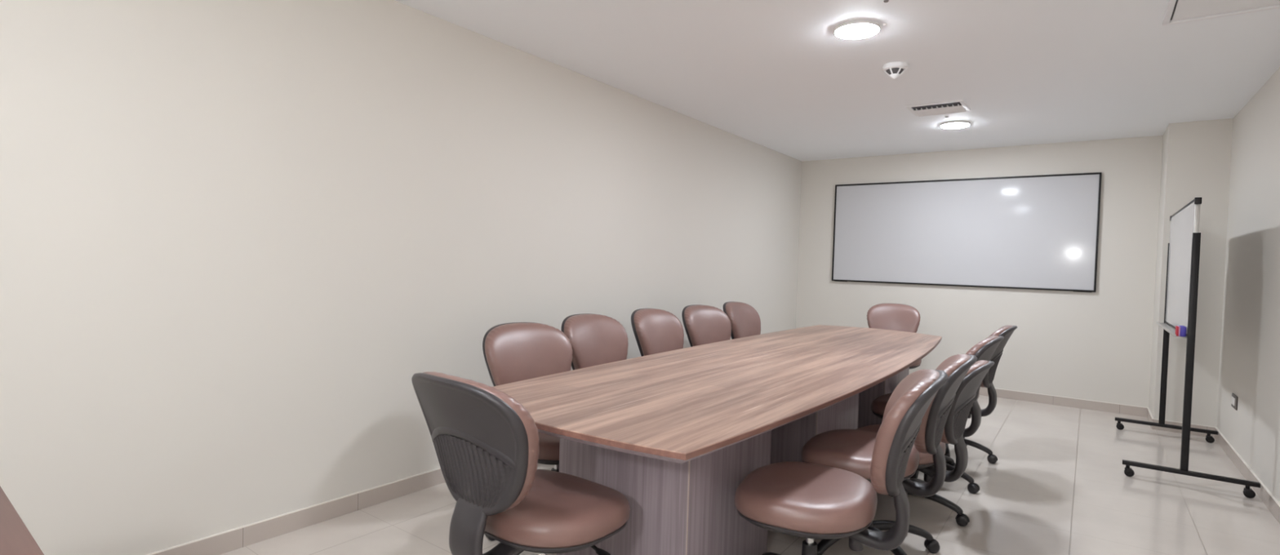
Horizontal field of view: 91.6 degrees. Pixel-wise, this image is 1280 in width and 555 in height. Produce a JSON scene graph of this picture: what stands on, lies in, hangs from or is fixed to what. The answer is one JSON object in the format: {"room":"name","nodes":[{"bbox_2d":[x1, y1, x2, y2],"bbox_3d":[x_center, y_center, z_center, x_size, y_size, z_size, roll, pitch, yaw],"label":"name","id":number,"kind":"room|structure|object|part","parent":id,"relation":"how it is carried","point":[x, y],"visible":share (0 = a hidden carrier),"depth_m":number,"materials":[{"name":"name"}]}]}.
{"room":"conference room","nodes":[
{"label":"conference room","id":0,"kind":"room"},
{"bbox_2d":[0,0,801,554],"bbox_3d":[-0.498,-0.126,4.200,0.120,2.475,8.161,3,2,36],"label":"wall","id":1,"kind":"structure","parent":0,"point":[236,237],"depth_m":2.69,"materials":[{"name":"beige paint"}]},
{"bbox_2d":[146,467,445,554],"bbox_3d":[-0.482,1.070,4.193,0.010,0.086,7.921,3,2,36],"label":"baseboard","id":2,"kind":"structure","parent":1,"relation":"attached to","point":[221,543],"depth_m":2.77,"materials":[{"name":"beige ceramic"}]},
{"bbox_2d":[220,395,1279,554],"bbox_3d":[0.987,1.246,3.130,3.888,0.120,8.161,3,2,36],"label":"floor","id":3,"kind":"structure","parent":0,"point":[1057,484],"depth_m":3.23,"materials":[{"name":"beige tile"}]},
{"bbox_2d":[0,486,44,554],"bbox_3d":[-1.197,0.802,0.848,0.800,0.750,0.545,3,2,38],"label":"base cabinet","id":4,"kind":"object","parent":3,"relation":"on","point":[15,539],"visible":1,"depth_m":1.03,"materials":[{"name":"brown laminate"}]},
{"bbox_2d":[411,371,630,554],"bbox_3d":[-0.350,0.723,1.984,0.654,0.900,0.708,3,2,39],"label":"office chair","id":5,"kind":"object","parent":3,"relation":"on","point":[486,442],"visible":1,"depth_m":1.79,"materials":[{"name":"brown leather"}]},
{"bbox_3d":[-0.505,0.560,1.790,0.396,0.209,0.065,3,2,39],"label":"rib panel","id":6,"kind":"part","parent":5,"relation":"part of","materials":[{"name":"grey plastic"}]},
{"bbox_3d":[-0.494,0.478,1.796,0.478,0.411,0.189,3,2,39],"label":"backrest","id":7,"kind":"part","parent":5,"relation":"part of","materials":[{"name":"grey plastic"}]},
{"bbox_3d":[-0.304,0.744,2.050,0.518,0.102,0.474,3,2,39],"label":"seat","id":8,"kind":"part","parent":5,"relation":"part of","materials":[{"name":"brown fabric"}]},
{"bbox_3d":[-0.167,0.852,1.984,0.186,0.031,0.032,3,2,39],"label":"lever","id":9,"kind":"part","parent":5,"relation":"part of","materials":[{"name":"black plastic"}]},
{"bbox_2d":[482,322,572,541],"bbox_3d":[-0.430,0.695,2.918,0.638,0.902,0.734,1,2,-40],"label":"office chair","id":10,"kind":"object","parent":3,"relation":"on","point":[513,352],"visible":0.29,"depth_m":3.05,"materials":[{"name":"brown leather"}]},
{"bbox_3d":[-0.566,0.440,3.117,0.478,0.411,0.189,1,2,-40],"label":"backrest","id":11,"kind":"part","parent":10,"relation":"part of","materials":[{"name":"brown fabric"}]},
{"bbox_3d":[-0.370,0.721,2.882,0.518,0.102,0.474,1,2,-40],"label":"seat","id":12,"kind":"part","parent":10,"relation":"part of","materials":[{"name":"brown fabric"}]},
{"bbox_2d":[560,313,628,369],"bbox_3d":[-0.108,0.687,3.500,0.727,0.910,0.648,3,2,42],"label":"office chair","id":13,"kind":"object","parent":3,"relation":"on","point":[595,340],"visible":0.37,"depth_m":3.63,"materials":[{"name":"brown leather"}]},
{"bbox_2d":[631,308,684,356],"bbox_3d":[0.300,0.683,4.064,0.722,0.914,0.651,3,2,39],"label":"office chair","id":14,"kind":"object","parent":3,"relation":"on","point":[655,331],"visible":0.27,"depth_m":4.15,"materials":[{"name":"brown leather"}]},
{"bbox_2d":[681,304,731,346],"bbox_3d":[0.681,0.682,4.563,0.634,0.914,0.746,0,2,-43],"label":"office chair","id":15,"kind":"object","parent":3,"relation":"on","point":[703,324],"visible":0.3,"depth_m":4.68,"materials":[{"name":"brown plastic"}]},
{"bbox_2d":[493,324,942,554],"bbox_3d":[0.889,0.810,3.634,1.198,0.720,4.146,3,2,36],"label":"conference table","id":16,"kind":"object","parent":3,"relation":"on","point":[677,433],"visible":0.84,"depth_m":2.39,"materials":[{"name":"brown wood"}]},
{"bbox_2d":[722,302,760,339],"bbox_3d":[1.025,0.678,5.104,0.712,0.916,0.668,3,2,38],"label":"office chair","id":17,"kind":"object","parent":3,"relation":"on","point":[745,322],"visible":0.26,"depth_m":5.20,"materials":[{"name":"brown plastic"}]},
{"bbox_2d":[734,368,947,554],"bbox_3d":[0.646,0.749,2.167,0.728,0.900,0.645,2,2,25],"label":"office chair","id":18,"kind":"object","parent":3,"relation":"on","point":[810,501],"visible":1,"depth_m":2.02,"materials":[{"name":"brown leather"}]},
{"bbox_3d":[0.545,1.100,2.375,0.052,0.076,0.285,1,2,-18],"label":"leg","id":19,"kind":"part","parent":18,"relation":"part of","materials":[{"name":"black plastic"}]},
{"bbox_3d":[0.590,0.767,2.213,0.474,0.102,0.518,2,2,25],"label":"seat","id":20,"kind":"part","parent":18,"relation":"part of","materials":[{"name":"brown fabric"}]},
{"bbox_3d":[0.744,0.907,2.143,0.047,0.057,0.048,2,2,25],"label":"tension knob","id":21,"kind":"part","parent":18,"relation":"part of","materials":[{"name":"grey plastic"}]},
{"bbox_3d":[0.886,0.514,2.074,0.189,0.411,0.478,2,2,25],"label":"backrest","id":22,"kind":"part","parent":18,"relation":"part of","materials":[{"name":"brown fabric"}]},
{"bbox_3d":[0.893,0.596,2.070,0.065,0.209,0.396,2,2,25],"label":"rib panel","id":23,"kind":"part","parent":18,"relation":"part of","materials":[{"name":"grey plastic"}]},
{"bbox_2d":[801,354,977,554],"bbox_3d":[1.022,0.752,2.714,0.754,0.891,0.652,3,2,29],"label":"office chair","id":24,"kind":"object","parent":3,"relation":"on","point":[848,450],"visible":0.7,"depth_m":2.54,"materials":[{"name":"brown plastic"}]},
{"bbox_3d":[0.835,1.103,2.631,0.285,0.076,0.052,1,2,-36],"label":"leg","id":25,"kind":"part","parent":24,"relation":"part of","materials":[{"name":"black plastic"}]},
{"bbox_3d":[0.966,0.765,2.732,0.474,0.102,0.518,3,2,29],"label":"seat","id":26,"kind":"part","parent":24,"relation":"part of","materials":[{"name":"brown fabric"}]},
{"bbox_3d":[1.026,1.110,2.570,0.052,0.076,0.285,1,2,-18],"label":"leg","id":27,"kind":"part","parent":24,"relation":"part of","materials":[{"name":"black plastic"}]},
{"bbox_3d":[1.143,1.110,2.732,0.285,0.076,0.052,2,1,0],"label":"leg","id":28,"kind":"part","parent":24,"relation":"part of","materials":[{"name":"black plastic"}]},
{"bbox_3d":[1.251,0.522,2.574,0.189,0.411,0.478,3,2,29],"label":"backrest","id":29,"kind":"part","parent":24,"relation":"part of","materials":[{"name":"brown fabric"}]},
{"bbox_3d":[1.258,0.604,2.570,0.065,0.209,0.396,3,2,29],"label":"rib panel","id":30,"kind":"part","parent":24,"relation":"part of","materials":[{"name":"grey plastic"}]},
{"bbox_2d":[866,303,921,368],"bbox_3d":[2.349,0.709,5.759,0.636,0.900,0.736,2,2,24],"label":"office chair","id":31,"kind":"object","parent":3,"relation":"on","point":[894,317],"visible":0.29,"depth_m":5.96,"materials":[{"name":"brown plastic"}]},
{"bbox_3d":[2.435,0.461,5.992,0.478,0.411,0.189,2,2,24],"label":"backrest","id":32,"kind":"part","parent":31,"relation":"part of","materials":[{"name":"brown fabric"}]},
{"bbox_3d":[2.300,0.730,5.709,0.518,0.102,0.474,2,2,24],"label":"seat","id":33,"kind":"part","parent":31,"relation":"part of","materials":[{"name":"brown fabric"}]},
{"bbox_2d":[856,360,994,526],"bbox_3d":[1.381,0.793,3.163,0.712,0.807,0.668,3,2,37],"label":"office chair","id":34,"kind":"object","parent":3,"relation":"on","point":[955,424],"visible":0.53,"depth_m":2.97,"materials":[{"name":"grey plastic"}]},
{"bbox_3d":[1.311,0.854,3.215,0.474,0.102,0.518,3,2,37],"label":"seat","id":35,"kind":"part","parent":34,"relation":"part of","materials":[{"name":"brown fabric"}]},
{"bbox_3d":[1.457,1.104,3.310,0.285,0.076,0.052,1,2,-36],"label":"leg","id":36,"kind":"part","parent":34,"relation":"part of","materials":[{"name":"black plastic"}]},
{"bbox_3d":[1.446,0.994,3.114,0.047,0.057,0.048,3,2,37],"label":"tension knob","id":37,"kind":"part","parent":34,"relation":"part of","materials":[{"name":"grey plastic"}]},
{"bbox_3d":[1.457,1.109,3.110,0.285,0.076,0.052,3,2,36],"label":"leg","id":38,"kind":"part","parent":34,"relation":"part of","materials":[{"name":"black plastic"}]},
{"bbox_3d":[1.572,0.605,3.019,0.189,0.411,0.478,3,2,37],"label":"backrest","id":39,"kind":"part","parent":34,"relation":"part of","materials":[{"name":"brown fabric"}]},
{"bbox_3d":[1.578,0.687,3.014,0.065,0.209,0.396,3,2,37],"label":"rib panel","id":40,"kind":"part","parent":34,"relation":"part of","materials":[{"name":"grey plastic"}]},
{"bbox_2d":[871,335,1004,493],"bbox_3d":[1.692,0.754,3.647,0.727,0.878,0.647,3,2,36],"label":"office chair","id":41,"kind":"object","parent":3,"relation":"on","point":[984,349],"visible":0.36,"depth_m":3.47,"materials":[{"name":"brown leather"}]},
{"bbox_3d":[1.643,0.761,3.702,0.474,0.102,0.518,3,2,36],"label":"seat","id":42,"kind":"part","parent":41,"relation":"part of","materials":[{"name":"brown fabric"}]},
{"bbox_3d":[1.569,1.102,3.549,0.052,0.076,0.285,3,2,28],"label":"leg","id":43,"kind":"part","parent":41,"relation":"part of","materials":[{"name":"black plastic"}]},
{"bbox_3d":[1.802,1.103,3.774,0.285,0.076,0.052,1,2,-26],"label":"leg","id":44,"kind":"part","parent":41,"relation":"part of","materials":[{"name":"black plastic"}]},
{"bbox_3d":[1.767,1.107,3.577,0.052,0.076,0.285,0,2,-44],"label":"leg","id":45,"kind":"part","parent":41,"relation":"part of","materials":[{"name":"black plastic"}]},
{"bbox_3d":[1.913,0.612,3.506,0.065,0.209,0.396,3,2,36],"label":"rib panel","id":46,"kind":"part","parent":41,"relation":"part of","materials":[{"name":"grey plastic"}]},
{"bbox_3d":[1.907,0.530,3.511,0.189,0.411,0.478,3,2,36],"label":"backrest","id":47,"kind":"part","parent":41,"relation":"part of","materials":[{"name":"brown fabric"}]},
{"bbox_2d":[944,324,1017,463],"bbox_3d":[2.096,0.744,4.164,0.712,0.897,0.668,3,2,35],"label":"office chair","id":48,"kind":"object","parent":3,"relation":"on","point":[1006,331],"visible":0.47,"depth_m":3.98,"materials":[{"name":"grey plastic"}]},
{"bbox_3d":[1.980,1.101,4.050,0.052,0.076,0.285,2,2,18],"label":"leg","id":49,"kind":"part","parent":48,"relation":"part of","materials":[{"name":"black plastic"}]},
{"bbox_3d":[2.170,1.106,4.112,0.285,0.076,0.052,3,2,36],"label":"leg","id":50,"kind":"part","parent":48,"relation":"part of","materials":[{"name":"black plastic"}]},
{"bbox_3d":[2.301,0.593,4.022,0.065,0.209,0.396,3,2,35],"label":"rib panel","id":51,"kind":"part","parent":48,"relation":"part of","materials":[{"name":"grey plastic"}]},
{"bbox_3d":[2.295,0.511,4.027,0.189,0.411,0.478,3,2,35],"label":"backrest","id":52,"kind":"part","parent":48,"relation":"part of","materials":[{"name":"brown fabric"}]},
{"bbox_2d":[1115,197,1260,498],"bbox_3d":[3.692,0.383,4.249,0.615,1.714,1.468,3,2,36],"label":"whiteboard","id":53,"kind":"object","parent":3,"relation":"on","point":[1184,246],"visible":0.99,"depth_m":3.85,"materials":[{"name":"grey"}]},
{"bbox_3d":[4.097,0.442,4.843,0.036,1.420,0.024,3,2,36],"label":"post","id":54,"kind":"part","parent":53,"relation":"part of","materials":[{"name":"black metal"}]},
{"bbox_3d":[4.098,-0.061,4.809,0.024,0.796,0.014,3,2,36],"label":"rail","id":55,"kind":"part","parent":53,"relation":"part of","materials":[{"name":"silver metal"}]},
{"bbox_2d":[1155,321,1186,337],"bbox_3d":[3.647,0.352,4.282,0.055,0.018,1.340,3,2,36],"label":"marker tray","id":56,"kind":"object","parent":53,"relation":"on","point":[1169,329],"depth_m":4.32,"materials":[{"name":"grey metal"}]},
{"bbox_3d":[3.679,0.347,4.259,0.026,0.014,1.400,3,2,36],"label":"edge rail","id":57,"kind":"part","parent":53,"relation":"part of","materials":[{"name":"silver metal"}]},
{"bbox_2d":[1175,325,1186,337],"bbox_3d":[3.275,0.324,3.768,0.042,0.062,0.100,3,2,36],"label":"eraser","id":58,"kind":"object","parent":53,"relation":"on","point":[1180,331],"visible":0.92,"depth_m":3.73,"materials":[{"name":"blue plastic"}]},
{"bbox_3d":[3.704,-0.464,4.238,0.026,0.014,1.400,3,2,36],"label":"edge rail","id":59,"kind":"part","parent":53,"relation":"part of","materials":[{"name":"black metal"}]},
{"bbox_3d":[3.255,0.446,3.680,0.036,1.420,0.024,3,2,36],"label":"post","id":60,"kind":"part","parent":53,"relation":"part of","materials":[{"name":"black metal"}]},
{"bbox_3d":[3.285,-0.057,3.687,0.024,0.796,0.014,3,2,36],"label":"rail","id":61,"kind":"part","parent":53,"relation":"part of","materials":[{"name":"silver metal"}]},
{"bbox_2d":[395,0,1279,161],"bbox_3d":[1.067,-1.347,3.063,3.888,0.120,8.161,3,2,36],"label":"ceiling","id":62,"kind":"structure","parent":0,"point":[776,75],"depth_m":3.70,"materials":[{"name":"white paint"}]},
{"bbox_2d":[834,20,880,39],"bbox_3d":[1.123,-1.277,3.220,0.227,0.024,0.227,3,2,36],"label":"recessed light","id":63,"kind":"object","parent":62,"relation":"in","point":[855,29],"visible":1,"depth_m":3.18,"materials":[{"name":"white"}]},
{"bbox_2d":[882,62,907,79],"bbox_3d":[1.550,-1.250,3.787,0.144,0.082,0.144,3,2,36],"label":"smoke detector","id":64,"kind":"object","parent":62,"relation":"attached to","point":[894,69],"visible":1,"depth_m":3.75,"materials":[{"name":"white plastic"}]},
{"bbox_3d":[1.551,-1.276,3.786,0.144,0.030,0.144,3,2,36],"label":"plate","id":65,"kind":"part","parent":64,"relation":"part of","materials":[{"name":"white plastic"}]},
{"bbox_2d":[906,99,970,116],"bbox_3d":[2.270,-1.282,4.735,0.390,0.022,0.340,3,2,36],"label":"ceiling vent","id":66,"kind":"object","parent":62,"relation":"in","point":[959,105],"visible":1,"depth_m":4.71,"materials":[{"name":"white metal"}]},
{"bbox_2d":[940,120,969,128],"bbox_3d":[2.651,-1.282,5.237,0.227,0.024,0.227,3,2,36],"label":"recessed light","id":67,"kind":"object","parent":62,"relation":"in","point":[954,124],"visible":1,"depth_m":5.19,"materials":[{"name":"white plastic"}]},
{"bbox_2d":[1162,0,1279,25],"bbox_3d":[2.587,-1.219,2.592,0.584,0.018,0.644,3,2,36],"label":"ceiling vent","id":68,"kind":"object","parent":62,"relation":"in","point":[1177,11],"visible":1,"depth_m":2.82,"materials":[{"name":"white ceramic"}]},
{"bbox_2d":[795,135,1163,407],"bbox_3d":[3.385,-0.062,6.353,3.648,2.475,0.120,3,2,36],"label":"wall","id":69,"kind":"structure","parent":0,"point":[1097,345],"depth_m":5.95,"materials":[{"name":"beige paint"}]},
{"bbox_2d":[831,172,1102,292],"bbox_3d":[3.201,-0.458,6.392,2.437,1.096,0.030,3,2,36],"label":"whiteboard","id":70,"kind":"object","parent":69,"relation":"attached to","point":[1026,232],"visible":1,"depth_m":6.27,"materials":[{"name":"glossy white whiteboard surface"},{"name":"black metal frame"}]},
{"bbox_2d":[979,386,1147,417],"bbox_3d":[3.158,1.125,6.441,3.251,0.086,0.010,3,2,36],"label":"baseboard","id":71,"kind":"structure","parent":69,"relation":"attached to","point":[1130,410],"depth_m":5.81,"materials":[{"name":"beige tile"}]},
{"bbox_2d":[1148,118,1233,426],"bbox_3d":[4.520,0.005,5.133,0.377,2.475,0.525,3,2,36],"label":"wall pillar","id":72,"kind":"structure","parent":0,"point":[1196,156],"depth_m":4.89,"materials":[{"name":"beige paint"}]},
{"bbox_2d":[1146,407,1153,429],"bbox_3d":[4.324,1.190,5.273,0.010,0.086,0.535,3,2,36],"label":"baseboard","id":73,"kind":"structure","parent":72,"relation":"attached to","point":[1149,416],"depth_m":5.25,"materials":[{"name":"beige tile"}]},
{"bbox_2d":[1153,418,1214,437],"bbox_3d":[4.322,1.199,4.950,0.367,0.086,0.010,3,2,36],"label":"baseboard","id":74,"kind":"structure","parent":72,"relation":"attached to","point":[1155,420],"depth_m":4.96,"materials":[{"name":"beige ceramic"}]},
{"bbox_2d":[1216,66,1279,503],"bbox_3d":[2.552,0.025,1.992,0.120,2.475,8.161,3,2,36],"label":"wall","id":75,"kind":"structure","parent":0,"point":[1250,360],"depth_m":3.94,"materials":[{"name":"beige paint"}]},
{"bbox_2d":[1231,393,1238,410],"bbox_3d":[4.080,0.851,4.271,0.011,0.092,0.170,3,2,36],"label":"wall outlet","id":76,"kind":"object","parent":75,"relation":"attached to","point":[1234,398],"visible":1,"depth_m":4.24,"materials":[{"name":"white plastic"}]},
{"bbox_2d":[1213,426,1279,524],"bbox_3d":[2.309,1.216,1.849,0.010,0.086,7.396,3,2,36],"label":"baseboard","id":77,"kind":"structure","parent":75,"relation":"attached to","point":[1264,495],"depth_m":3.78,"materials":[{"name":"beige ceramic"}]}
]}

